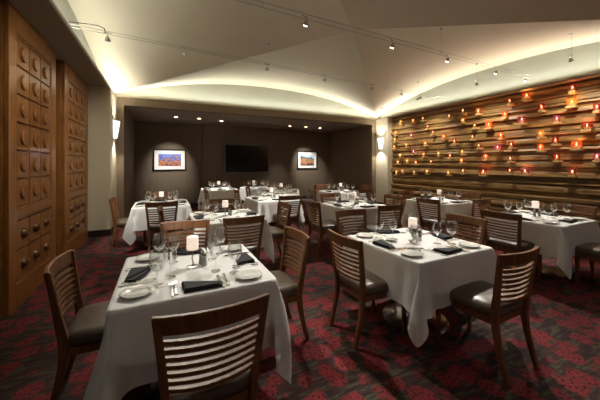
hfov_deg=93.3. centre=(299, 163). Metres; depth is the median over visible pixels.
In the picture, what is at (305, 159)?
print
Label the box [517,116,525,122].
glass cup
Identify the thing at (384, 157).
wall
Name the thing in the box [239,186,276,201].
tablecloth
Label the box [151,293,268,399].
dining chair
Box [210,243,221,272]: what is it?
wine glass
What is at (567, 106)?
shelf
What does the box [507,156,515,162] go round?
votive candle
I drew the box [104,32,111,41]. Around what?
spotlight
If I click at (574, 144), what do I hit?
glass cup
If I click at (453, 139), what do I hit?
votive candle
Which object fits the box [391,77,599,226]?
wall
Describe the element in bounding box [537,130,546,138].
votive candle
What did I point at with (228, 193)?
tablecloth
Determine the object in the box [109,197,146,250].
dining chair
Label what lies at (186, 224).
dining chair
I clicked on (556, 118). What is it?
glass cup
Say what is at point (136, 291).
bread plate
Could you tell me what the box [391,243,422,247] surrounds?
menu card
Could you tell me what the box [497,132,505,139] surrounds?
votive candle
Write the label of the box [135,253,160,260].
bread plate
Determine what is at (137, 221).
tablecloth
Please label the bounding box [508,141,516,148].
votive candle
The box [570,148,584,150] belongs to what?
shelf
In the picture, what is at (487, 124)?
glass cup
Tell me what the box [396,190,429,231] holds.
dining chair
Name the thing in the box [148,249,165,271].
bowl
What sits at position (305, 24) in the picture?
spotlight
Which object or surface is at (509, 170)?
votive candle
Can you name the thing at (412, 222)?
candle lamp
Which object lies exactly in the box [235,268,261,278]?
bread plate
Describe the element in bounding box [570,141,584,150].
votive candle
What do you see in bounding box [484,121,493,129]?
votive candle
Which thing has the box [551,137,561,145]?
votive candle
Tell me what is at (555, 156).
glass cup
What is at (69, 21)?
cable
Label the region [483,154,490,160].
votive candle
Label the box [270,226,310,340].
dining chair
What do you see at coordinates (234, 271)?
wine glass
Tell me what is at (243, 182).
dining chair
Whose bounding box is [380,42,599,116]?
wall
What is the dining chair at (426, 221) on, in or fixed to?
on the floor
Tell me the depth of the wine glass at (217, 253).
2.36 m
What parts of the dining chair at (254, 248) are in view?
leg, seat, rail, leg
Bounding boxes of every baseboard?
[88,226,113,237]
[189,196,312,205]
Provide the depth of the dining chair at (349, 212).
3.81 m
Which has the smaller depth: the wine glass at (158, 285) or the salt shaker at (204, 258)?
the wine glass at (158, 285)
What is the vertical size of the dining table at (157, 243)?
0.738 m
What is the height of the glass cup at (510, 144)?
0.125 m
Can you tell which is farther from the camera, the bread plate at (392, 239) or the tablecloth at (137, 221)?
the tablecloth at (137, 221)
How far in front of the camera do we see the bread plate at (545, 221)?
3.58 m
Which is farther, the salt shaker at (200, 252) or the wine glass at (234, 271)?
the salt shaker at (200, 252)
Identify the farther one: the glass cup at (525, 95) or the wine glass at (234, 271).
the glass cup at (525, 95)
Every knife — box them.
[119,279,154,285]
[120,278,155,283]
[223,273,229,284]
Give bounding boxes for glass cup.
[479,169,486,174]
[485,121,491,127]
[493,144,501,149]
[498,132,502,137]
[502,111,507,116]
[508,141,513,146]
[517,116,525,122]
[520,168,529,173]
[522,92,530,98]
[537,130,543,136]
[537,144,543,149]
[538,103,544,109]
[552,137,558,143]
[553,115,559,121]
[553,154,559,159]
[566,98,576,105]
[569,84,575,90]
[569,168,575,174]
[571,141,581,147]
[581,122,592,129]
[593,103,599,110]
[593,153,599,159]
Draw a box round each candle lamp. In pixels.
[159,192,163,201]
[186,235,198,268]
[222,200,227,215]
[352,192,356,204]
[408,217,417,241]
[532,201,539,216]
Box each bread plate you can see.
[119,284,154,298]
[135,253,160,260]
[221,244,241,250]
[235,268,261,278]
[356,232,373,237]
[386,237,397,241]
[400,249,423,256]
[458,241,480,247]
[542,220,559,223]
[570,217,587,219]
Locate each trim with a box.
[5,0,108,87]
[50,0,599,119]
[53,0,96,65]
[115,84,373,117]
[116,96,375,124]
[376,73,599,119]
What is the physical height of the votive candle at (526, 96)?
0.180 m
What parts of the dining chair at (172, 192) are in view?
rail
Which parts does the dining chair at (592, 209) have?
leg, rail, leg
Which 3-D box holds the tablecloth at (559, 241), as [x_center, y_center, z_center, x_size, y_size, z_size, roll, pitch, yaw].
[3.334,1.046,3.971,1.148,0.595,1.126,0,0,-26]
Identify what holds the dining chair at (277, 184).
on the floor
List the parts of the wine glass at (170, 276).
stem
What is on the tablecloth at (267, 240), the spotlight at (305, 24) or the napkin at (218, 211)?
the napkin at (218, 211)
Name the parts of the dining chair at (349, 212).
leg, rail, leg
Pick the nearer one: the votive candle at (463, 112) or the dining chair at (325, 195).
the dining chair at (325, 195)
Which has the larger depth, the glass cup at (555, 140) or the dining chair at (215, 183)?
the dining chair at (215, 183)
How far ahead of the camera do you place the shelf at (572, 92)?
5.42 m
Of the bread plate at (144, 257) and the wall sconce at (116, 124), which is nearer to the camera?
the bread plate at (144, 257)
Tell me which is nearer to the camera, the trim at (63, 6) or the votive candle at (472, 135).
the trim at (63, 6)
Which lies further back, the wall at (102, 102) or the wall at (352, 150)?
the wall at (352, 150)
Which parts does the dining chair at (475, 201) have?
leg, rail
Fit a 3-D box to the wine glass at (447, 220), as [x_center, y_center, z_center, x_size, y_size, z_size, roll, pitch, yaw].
[1.417,0.638,2.643,0.096,0.215,0.096,0,0,-26]
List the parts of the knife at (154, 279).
handle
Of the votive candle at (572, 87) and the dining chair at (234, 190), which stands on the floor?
the dining chair at (234, 190)
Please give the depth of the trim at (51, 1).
7.00 m
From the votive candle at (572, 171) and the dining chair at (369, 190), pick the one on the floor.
the dining chair at (369, 190)
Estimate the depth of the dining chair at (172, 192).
6.24 m
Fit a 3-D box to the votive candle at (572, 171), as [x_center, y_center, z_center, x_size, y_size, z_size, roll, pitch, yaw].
[5.268,0.170,5.451,0.192,0.170,0.104,0,0,-26]
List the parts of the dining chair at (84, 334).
leg, rail, leg, seat frame, seat, leg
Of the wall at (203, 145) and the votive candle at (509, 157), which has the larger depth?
the wall at (203, 145)
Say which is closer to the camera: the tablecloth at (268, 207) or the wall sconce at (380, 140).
the tablecloth at (268, 207)
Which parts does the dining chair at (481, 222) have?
leg, rail, leg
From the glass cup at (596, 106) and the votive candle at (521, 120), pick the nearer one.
the glass cup at (596, 106)
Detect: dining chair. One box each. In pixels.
[43,249,150,399]
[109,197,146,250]
[145,201,178,252]
[149,191,173,238]
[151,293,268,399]
[157,206,189,252]
[160,219,209,252]
[203,188,229,211]
[206,198,234,211]
[214,182,231,208]
[218,215,264,260]
[233,188,243,209]
[243,182,256,186]
[245,186,250,196]
[270,201,291,260]
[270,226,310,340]
[271,195,301,242]
[276,183,290,188]
[301,185,317,217]
[305,188,320,223]
[305,199,343,256]
[317,184,328,191]
[320,193,352,242]
[327,229,406,349]
[335,209,366,250]
[356,189,372,200]
[358,204,403,232]
[361,185,372,201]
[384,194,402,222]
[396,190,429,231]
[416,197,457,236]
[435,246,539,385]
[445,213,487,309]
[458,198,491,240]
[459,192,481,237]
[480,209,541,282]
[541,203,597,264]
[575,242,599,285]
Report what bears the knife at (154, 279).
on the tablecloth at (126, 358)
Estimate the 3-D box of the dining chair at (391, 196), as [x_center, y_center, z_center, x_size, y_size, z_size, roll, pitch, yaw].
[1.633,1.058,5.525,0.608,0.885,0.496,0,0,-26]
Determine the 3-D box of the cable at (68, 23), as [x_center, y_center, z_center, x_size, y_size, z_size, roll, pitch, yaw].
[0.502,-2.009,5.814,8.289,0.382,0.106,0,0,-31]
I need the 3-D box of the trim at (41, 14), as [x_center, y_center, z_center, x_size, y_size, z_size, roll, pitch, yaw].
[-3.209,-1.613,2.930,1.200,0.025,8.000,0,0,-26]
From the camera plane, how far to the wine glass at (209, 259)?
2.21 m
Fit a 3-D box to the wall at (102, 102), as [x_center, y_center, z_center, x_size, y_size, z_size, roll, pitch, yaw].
[-4.410,-0.050,6.271,0.470,3.100,0.940,0,0,-26]
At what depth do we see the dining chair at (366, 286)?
2.41 m
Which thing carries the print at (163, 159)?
attached to the framed picture at (163, 159)
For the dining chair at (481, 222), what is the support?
on the floor
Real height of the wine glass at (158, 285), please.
0.215 m
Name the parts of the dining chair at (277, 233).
seat, seat frame, leg, rail, leg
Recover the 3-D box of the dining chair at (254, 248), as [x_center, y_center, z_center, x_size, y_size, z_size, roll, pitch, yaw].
[-0.761,1.058,3.545,0.496,0.885,0.608,0,0,-26]
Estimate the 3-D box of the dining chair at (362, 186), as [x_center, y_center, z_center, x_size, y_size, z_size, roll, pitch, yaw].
[1.708,1.058,8.065,0.608,0.885,0.496,0,0,-26]
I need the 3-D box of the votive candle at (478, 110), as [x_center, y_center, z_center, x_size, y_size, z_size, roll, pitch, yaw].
[4.479,-1.300,7.069,0.192,0.170,0.104,0,0,-26]
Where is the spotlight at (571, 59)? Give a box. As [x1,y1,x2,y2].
[567,33,574,61]
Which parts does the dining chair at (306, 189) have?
leg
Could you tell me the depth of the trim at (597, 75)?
6.42 m
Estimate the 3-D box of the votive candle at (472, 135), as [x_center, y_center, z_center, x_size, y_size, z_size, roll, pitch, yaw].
[4.417,-0.670,7.205,0.183,0.150,0.085,0,0,-26]
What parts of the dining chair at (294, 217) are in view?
leg, seat, rail, leg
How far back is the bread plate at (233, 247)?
2.48 m
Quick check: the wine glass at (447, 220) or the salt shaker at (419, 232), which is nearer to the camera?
the wine glass at (447, 220)
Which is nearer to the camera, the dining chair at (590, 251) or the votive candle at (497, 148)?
the dining chair at (590, 251)
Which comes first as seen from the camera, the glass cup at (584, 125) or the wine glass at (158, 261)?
the wine glass at (158, 261)
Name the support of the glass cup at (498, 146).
on the votive candle at (497, 148)
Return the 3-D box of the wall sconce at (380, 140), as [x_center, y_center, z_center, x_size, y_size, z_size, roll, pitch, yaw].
[2.828,-0.720,10.035,0.119,0.381,0.250,0,0,-26]
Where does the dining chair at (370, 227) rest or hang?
on the floor
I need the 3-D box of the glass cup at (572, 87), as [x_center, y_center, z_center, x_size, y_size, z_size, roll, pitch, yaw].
[5.228,-1.462,5.431,0.104,0.125,0.104,0,0,-26]
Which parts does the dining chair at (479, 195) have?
rail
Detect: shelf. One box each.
[521,98,533,101]
[565,105,579,108]
[568,90,578,94]
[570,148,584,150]
[580,129,594,132]
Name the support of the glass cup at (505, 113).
on the votive candle at (504, 113)
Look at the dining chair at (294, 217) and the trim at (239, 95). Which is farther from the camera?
the trim at (239, 95)
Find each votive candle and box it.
[452,138,458,144]
[460,117,465,123]
[461,108,467,114]
[470,134,476,140]
[472,123,479,129]
[475,108,483,115]
[479,169,489,176]
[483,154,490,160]
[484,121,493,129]
[493,144,503,151]
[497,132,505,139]
[502,111,508,118]
[507,98,514,105]
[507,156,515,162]
[507,168,512,174]
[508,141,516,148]
[516,116,527,125]
[519,168,530,175]
[521,92,533,101]
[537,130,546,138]
[537,144,546,151]
[538,103,547,112]
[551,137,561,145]
[553,115,561,124]
[553,154,562,161]
[565,98,579,108]
[568,84,578,94]
[568,168,577,176]
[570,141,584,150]
[580,122,594,132]
[592,103,599,113]
[592,153,599,162]
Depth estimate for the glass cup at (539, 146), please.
5.85 m
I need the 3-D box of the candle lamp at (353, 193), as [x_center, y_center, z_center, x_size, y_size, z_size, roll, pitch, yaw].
[1.000,0.636,5.227,0.094,0.219,0.094,0,0,-26]
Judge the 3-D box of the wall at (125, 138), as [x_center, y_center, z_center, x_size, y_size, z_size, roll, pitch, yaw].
[-5.175,0.035,8.068,0.570,2.930,2.960,0,0,-26]
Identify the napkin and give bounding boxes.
[124,266,152,282]
[172,247,203,254]
[181,281,222,292]
[194,215,203,218]
[212,210,227,212]
[235,252,254,265]
[246,211,256,214]
[372,239,395,248]
[375,229,399,233]
[431,232,452,239]
[433,247,462,254]
[501,210,517,212]
[541,212,558,215]
[558,219,577,222]
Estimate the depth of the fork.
1.71 m
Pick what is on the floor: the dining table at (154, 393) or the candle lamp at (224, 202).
the dining table at (154, 393)
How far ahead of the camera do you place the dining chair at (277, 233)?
4.41 m
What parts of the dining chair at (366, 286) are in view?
leg, rail, leg, seat frame, seat, leg, leg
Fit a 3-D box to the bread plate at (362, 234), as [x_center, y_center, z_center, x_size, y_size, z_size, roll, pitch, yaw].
[0.672,0.736,2.918,0.180,0.019,0.180,0,0,-26]
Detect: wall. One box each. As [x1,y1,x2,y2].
[88,86,116,230]
[117,105,133,217]
[134,121,329,203]
[330,124,375,201]
[376,118,393,203]
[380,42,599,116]
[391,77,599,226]
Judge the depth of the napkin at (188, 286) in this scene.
1.69 m
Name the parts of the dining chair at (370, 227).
seat, leg, rail, leg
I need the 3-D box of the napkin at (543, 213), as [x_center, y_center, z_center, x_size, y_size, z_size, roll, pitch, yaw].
[3.634,0.733,4.146,0.141,0.024,0.237,0,0,-23]
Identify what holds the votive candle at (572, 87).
on the wall at (548, 183)
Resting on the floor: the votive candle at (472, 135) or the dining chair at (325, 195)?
the dining chair at (325, 195)
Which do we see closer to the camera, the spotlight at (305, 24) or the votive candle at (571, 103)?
the spotlight at (305, 24)
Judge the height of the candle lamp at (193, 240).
0.219 m
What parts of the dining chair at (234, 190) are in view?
leg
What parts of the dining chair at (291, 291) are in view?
seat, leg, seat frame, rail, leg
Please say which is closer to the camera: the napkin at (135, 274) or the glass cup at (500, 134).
the napkin at (135, 274)
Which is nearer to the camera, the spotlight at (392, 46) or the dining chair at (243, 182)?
the spotlight at (392, 46)
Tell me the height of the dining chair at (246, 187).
0.885 m
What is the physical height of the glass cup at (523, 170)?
0.135 m
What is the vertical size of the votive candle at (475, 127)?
0.150 m
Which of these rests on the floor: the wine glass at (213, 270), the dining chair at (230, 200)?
the dining chair at (230, 200)
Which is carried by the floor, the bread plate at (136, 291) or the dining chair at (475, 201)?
the dining chair at (475, 201)
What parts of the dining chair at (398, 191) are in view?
rail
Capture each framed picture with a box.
[153,149,185,170]
[297,151,316,168]
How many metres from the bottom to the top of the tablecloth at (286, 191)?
0.670 m
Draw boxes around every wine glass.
[148,249,165,288]
[153,235,166,263]
[164,247,176,279]
[168,237,178,263]
[207,235,216,260]
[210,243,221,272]
[215,228,225,254]
[228,241,241,274]
[446,220,457,244]
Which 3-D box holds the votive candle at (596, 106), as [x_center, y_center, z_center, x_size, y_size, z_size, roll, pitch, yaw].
[5.417,-1.010,5.145,0.192,0.170,0.104,0,0,-26]
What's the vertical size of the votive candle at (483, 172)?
0.180 m
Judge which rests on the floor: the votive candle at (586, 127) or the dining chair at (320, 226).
the dining chair at (320, 226)
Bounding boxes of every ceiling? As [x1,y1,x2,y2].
[68,0,599,117]
[125,107,365,131]
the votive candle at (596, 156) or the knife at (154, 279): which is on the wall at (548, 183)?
the votive candle at (596, 156)
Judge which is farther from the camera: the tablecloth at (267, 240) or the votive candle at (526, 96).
the votive candle at (526, 96)
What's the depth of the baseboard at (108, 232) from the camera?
5.85 m
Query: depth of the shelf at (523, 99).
6.08 m
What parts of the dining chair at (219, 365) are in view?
leg, seat, rail, seat frame, leg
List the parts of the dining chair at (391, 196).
rail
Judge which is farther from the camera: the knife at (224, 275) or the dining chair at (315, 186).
the dining chair at (315, 186)
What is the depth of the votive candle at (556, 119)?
5.61 m
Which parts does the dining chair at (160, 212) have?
rail, leg, seat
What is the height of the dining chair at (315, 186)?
0.885 m
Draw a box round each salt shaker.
[199,251,202,263]
[202,252,206,265]
[417,230,421,240]
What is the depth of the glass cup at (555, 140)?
5.63 m
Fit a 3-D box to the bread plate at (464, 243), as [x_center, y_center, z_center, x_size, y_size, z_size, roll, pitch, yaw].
[1.539,0.736,2.573,0.180,0.019,0.180,0,0,-26]
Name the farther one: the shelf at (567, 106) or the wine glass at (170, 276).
the shelf at (567, 106)
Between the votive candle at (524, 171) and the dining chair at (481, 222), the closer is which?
the dining chair at (481, 222)
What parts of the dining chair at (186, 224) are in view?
leg, rail, leg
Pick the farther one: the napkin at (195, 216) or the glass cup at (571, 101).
the glass cup at (571, 101)
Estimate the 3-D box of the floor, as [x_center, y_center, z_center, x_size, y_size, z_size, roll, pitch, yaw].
[0.564,1.550,5.003,9.800,0.100,13.700,0,0,-26]
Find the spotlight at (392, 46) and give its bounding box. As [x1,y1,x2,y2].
[389,38,394,48]
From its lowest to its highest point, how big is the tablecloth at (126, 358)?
0.675 m
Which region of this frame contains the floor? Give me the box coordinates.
[0,203,599,399]
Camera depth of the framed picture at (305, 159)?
12.25 m
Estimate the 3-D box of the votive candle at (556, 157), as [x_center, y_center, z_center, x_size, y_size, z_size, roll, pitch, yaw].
[5.162,-0.120,5.667,0.192,0.170,0.104,0,0,-26]
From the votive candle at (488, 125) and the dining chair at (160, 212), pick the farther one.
the votive candle at (488, 125)
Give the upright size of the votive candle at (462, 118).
0.170 m
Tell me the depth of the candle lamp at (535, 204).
3.96 m
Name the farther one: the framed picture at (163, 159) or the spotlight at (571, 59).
the framed picture at (163, 159)
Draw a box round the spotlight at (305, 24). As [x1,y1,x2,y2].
[302,15,307,26]
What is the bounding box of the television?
[224,144,269,173]
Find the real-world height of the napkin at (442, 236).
0.024 m
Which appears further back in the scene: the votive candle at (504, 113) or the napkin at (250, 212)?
the votive candle at (504, 113)
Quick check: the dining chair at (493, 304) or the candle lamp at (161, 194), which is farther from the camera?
the candle lamp at (161, 194)
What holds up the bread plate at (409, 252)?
on the tablecloth at (423, 284)
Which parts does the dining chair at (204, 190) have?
seat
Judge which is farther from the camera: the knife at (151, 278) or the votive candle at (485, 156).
the votive candle at (485, 156)
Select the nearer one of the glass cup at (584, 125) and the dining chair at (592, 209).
the dining chair at (592, 209)
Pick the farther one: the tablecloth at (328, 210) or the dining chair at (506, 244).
the tablecloth at (328, 210)
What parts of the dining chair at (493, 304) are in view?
leg, leg, seat frame, seat, leg, rail, leg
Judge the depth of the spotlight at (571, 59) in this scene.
4.81 m
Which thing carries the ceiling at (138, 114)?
attached to the wall at (203, 145)
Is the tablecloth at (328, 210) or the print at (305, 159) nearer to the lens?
the tablecloth at (328, 210)
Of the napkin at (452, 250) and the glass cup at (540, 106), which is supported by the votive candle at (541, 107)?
the glass cup at (540, 106)
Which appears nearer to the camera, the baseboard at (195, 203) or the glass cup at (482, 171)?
the glass cup at (482, 171)
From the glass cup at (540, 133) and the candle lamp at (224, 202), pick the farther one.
the glass cup at (540, 133)
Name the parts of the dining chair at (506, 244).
leg, rail, seat frame, seat, leg, leg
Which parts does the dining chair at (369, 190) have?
rail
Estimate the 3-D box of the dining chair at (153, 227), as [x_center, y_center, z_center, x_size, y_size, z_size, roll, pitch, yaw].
[-2.358,1.058,4.835,0.496,0.885,0.608,0,0,-26]
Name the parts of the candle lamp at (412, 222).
lamp shade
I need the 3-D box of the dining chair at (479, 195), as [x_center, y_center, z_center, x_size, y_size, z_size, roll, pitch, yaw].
[3.440,1.058,5.995,0.608,0.885,0.496,0,0,-26]
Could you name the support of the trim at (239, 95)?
attached to the ceiling at (495, 33)
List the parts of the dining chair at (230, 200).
rail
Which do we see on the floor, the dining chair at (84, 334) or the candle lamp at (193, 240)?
the dining chair at (84, 334)
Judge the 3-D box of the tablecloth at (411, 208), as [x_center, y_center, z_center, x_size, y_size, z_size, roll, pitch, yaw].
[2.877,1.086,5.793,1.173,0.675,1.162,0,0,-26]
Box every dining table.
[145,234,161,247]
[149,381,159,399]
[382,303,448,337]
[510,263,565,278]
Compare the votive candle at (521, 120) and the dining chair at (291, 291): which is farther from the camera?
the votive candle at (521, 120)
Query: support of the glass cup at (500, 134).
on the votive candle at (500, 134)
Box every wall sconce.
[113,121,119,137]
[378,138,382,148]
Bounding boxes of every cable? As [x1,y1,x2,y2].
[68,23,445,98]
[69,21,105,33]
[235,0,536,79]
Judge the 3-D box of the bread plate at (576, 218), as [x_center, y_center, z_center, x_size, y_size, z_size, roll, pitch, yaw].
[3.758,0.736,3.814,0.180,0.019,0.180,0,0,-26]
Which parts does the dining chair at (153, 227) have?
leg, seat, seat frame, rail, leg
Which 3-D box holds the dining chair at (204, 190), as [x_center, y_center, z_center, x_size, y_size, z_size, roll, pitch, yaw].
[-2.069,1.058,7.002,0.608,0.885,0.496,0,0,-26]
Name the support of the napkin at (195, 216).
on the tablecloth at (267, 240)
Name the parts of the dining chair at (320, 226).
leg, rail, leg, seat frame, seat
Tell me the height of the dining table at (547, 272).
0.738 m
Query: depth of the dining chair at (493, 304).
2.05 m
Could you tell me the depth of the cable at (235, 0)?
3.93 m
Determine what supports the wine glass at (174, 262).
on the tablecloth at (126, 358)
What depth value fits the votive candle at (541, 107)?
5.84 m
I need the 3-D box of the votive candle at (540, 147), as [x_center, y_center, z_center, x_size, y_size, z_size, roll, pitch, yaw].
[5.044,-0.330,5.909,0.192,0.170,0.104,0,0,-26]
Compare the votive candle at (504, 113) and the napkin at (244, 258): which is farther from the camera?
the votive candle at (504, 113)
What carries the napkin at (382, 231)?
on the tablecloth at (423, 284)
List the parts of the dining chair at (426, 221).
leg, rail, leg, seat frame, seat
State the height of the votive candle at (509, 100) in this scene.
0.150 m
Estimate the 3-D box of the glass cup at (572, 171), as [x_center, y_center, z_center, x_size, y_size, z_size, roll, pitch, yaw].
[5.228,0.147,5.431,0.104,0.125,0.104,0,0,-26]
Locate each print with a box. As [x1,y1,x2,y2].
[158,154,180,165]
[300,154,313,165]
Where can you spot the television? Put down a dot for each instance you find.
(238, 159)
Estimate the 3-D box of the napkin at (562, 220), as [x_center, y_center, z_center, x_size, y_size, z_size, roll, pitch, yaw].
[3.485,0.733,3.680,0.237,0.024,0.141,0,0,-30]
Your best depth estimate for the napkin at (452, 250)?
2.38 m
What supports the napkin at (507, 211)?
on the tablecloth at (559, 241)
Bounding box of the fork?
[173,281,177,294]
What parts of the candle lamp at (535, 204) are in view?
lamp shade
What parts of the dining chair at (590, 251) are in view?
leg, seat, seat frame, leg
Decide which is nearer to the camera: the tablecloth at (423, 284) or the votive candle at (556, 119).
the tablecloth at (423, 284)
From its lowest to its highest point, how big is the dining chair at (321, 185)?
0.885 m
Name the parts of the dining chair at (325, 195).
rail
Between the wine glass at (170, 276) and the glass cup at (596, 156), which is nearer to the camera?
the wine glass at (170, 276)
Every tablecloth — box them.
[83,244,291,399]
[122,199,192,244]
[181,210,273,262]
[197,187,238,211]
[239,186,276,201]
[243,195,304,229]
[261,189,303,220]
[316,190,366,202]
[316,201,394,235]
[340,228,505,346]
[401,197,480,233]
[477,210,599,278]
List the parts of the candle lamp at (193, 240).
lamp shade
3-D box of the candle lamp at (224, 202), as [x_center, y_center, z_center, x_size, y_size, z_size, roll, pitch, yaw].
[-1.078,0.636,4.080,0.094,0.219,0.094,0,0,-26]
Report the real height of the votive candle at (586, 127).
0.180 m
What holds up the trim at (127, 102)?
attached to the wall at (125, 138)
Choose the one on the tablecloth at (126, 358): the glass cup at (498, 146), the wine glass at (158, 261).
the wine glass at (158, 261)
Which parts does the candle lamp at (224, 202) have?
lamp shade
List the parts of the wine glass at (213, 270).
stem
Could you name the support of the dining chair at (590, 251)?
on the floor
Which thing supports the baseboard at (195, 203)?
attached to the wall at (203, 145)
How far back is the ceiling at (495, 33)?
5.17 m
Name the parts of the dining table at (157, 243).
plate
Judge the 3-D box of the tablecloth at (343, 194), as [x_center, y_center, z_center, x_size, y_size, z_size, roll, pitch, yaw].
[1.115,1.048,7.790,1.204,0.600,1.168,0,0,-26]
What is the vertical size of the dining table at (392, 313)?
0.738 m
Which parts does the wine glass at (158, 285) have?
stem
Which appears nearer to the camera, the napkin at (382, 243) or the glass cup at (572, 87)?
the napkin at (382, 243)
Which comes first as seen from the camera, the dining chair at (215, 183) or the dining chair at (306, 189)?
the dining chair at (306, 189)
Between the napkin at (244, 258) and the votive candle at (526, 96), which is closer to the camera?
the napkin at (244, 258)
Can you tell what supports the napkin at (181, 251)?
on the tablecloth at (126, 358)

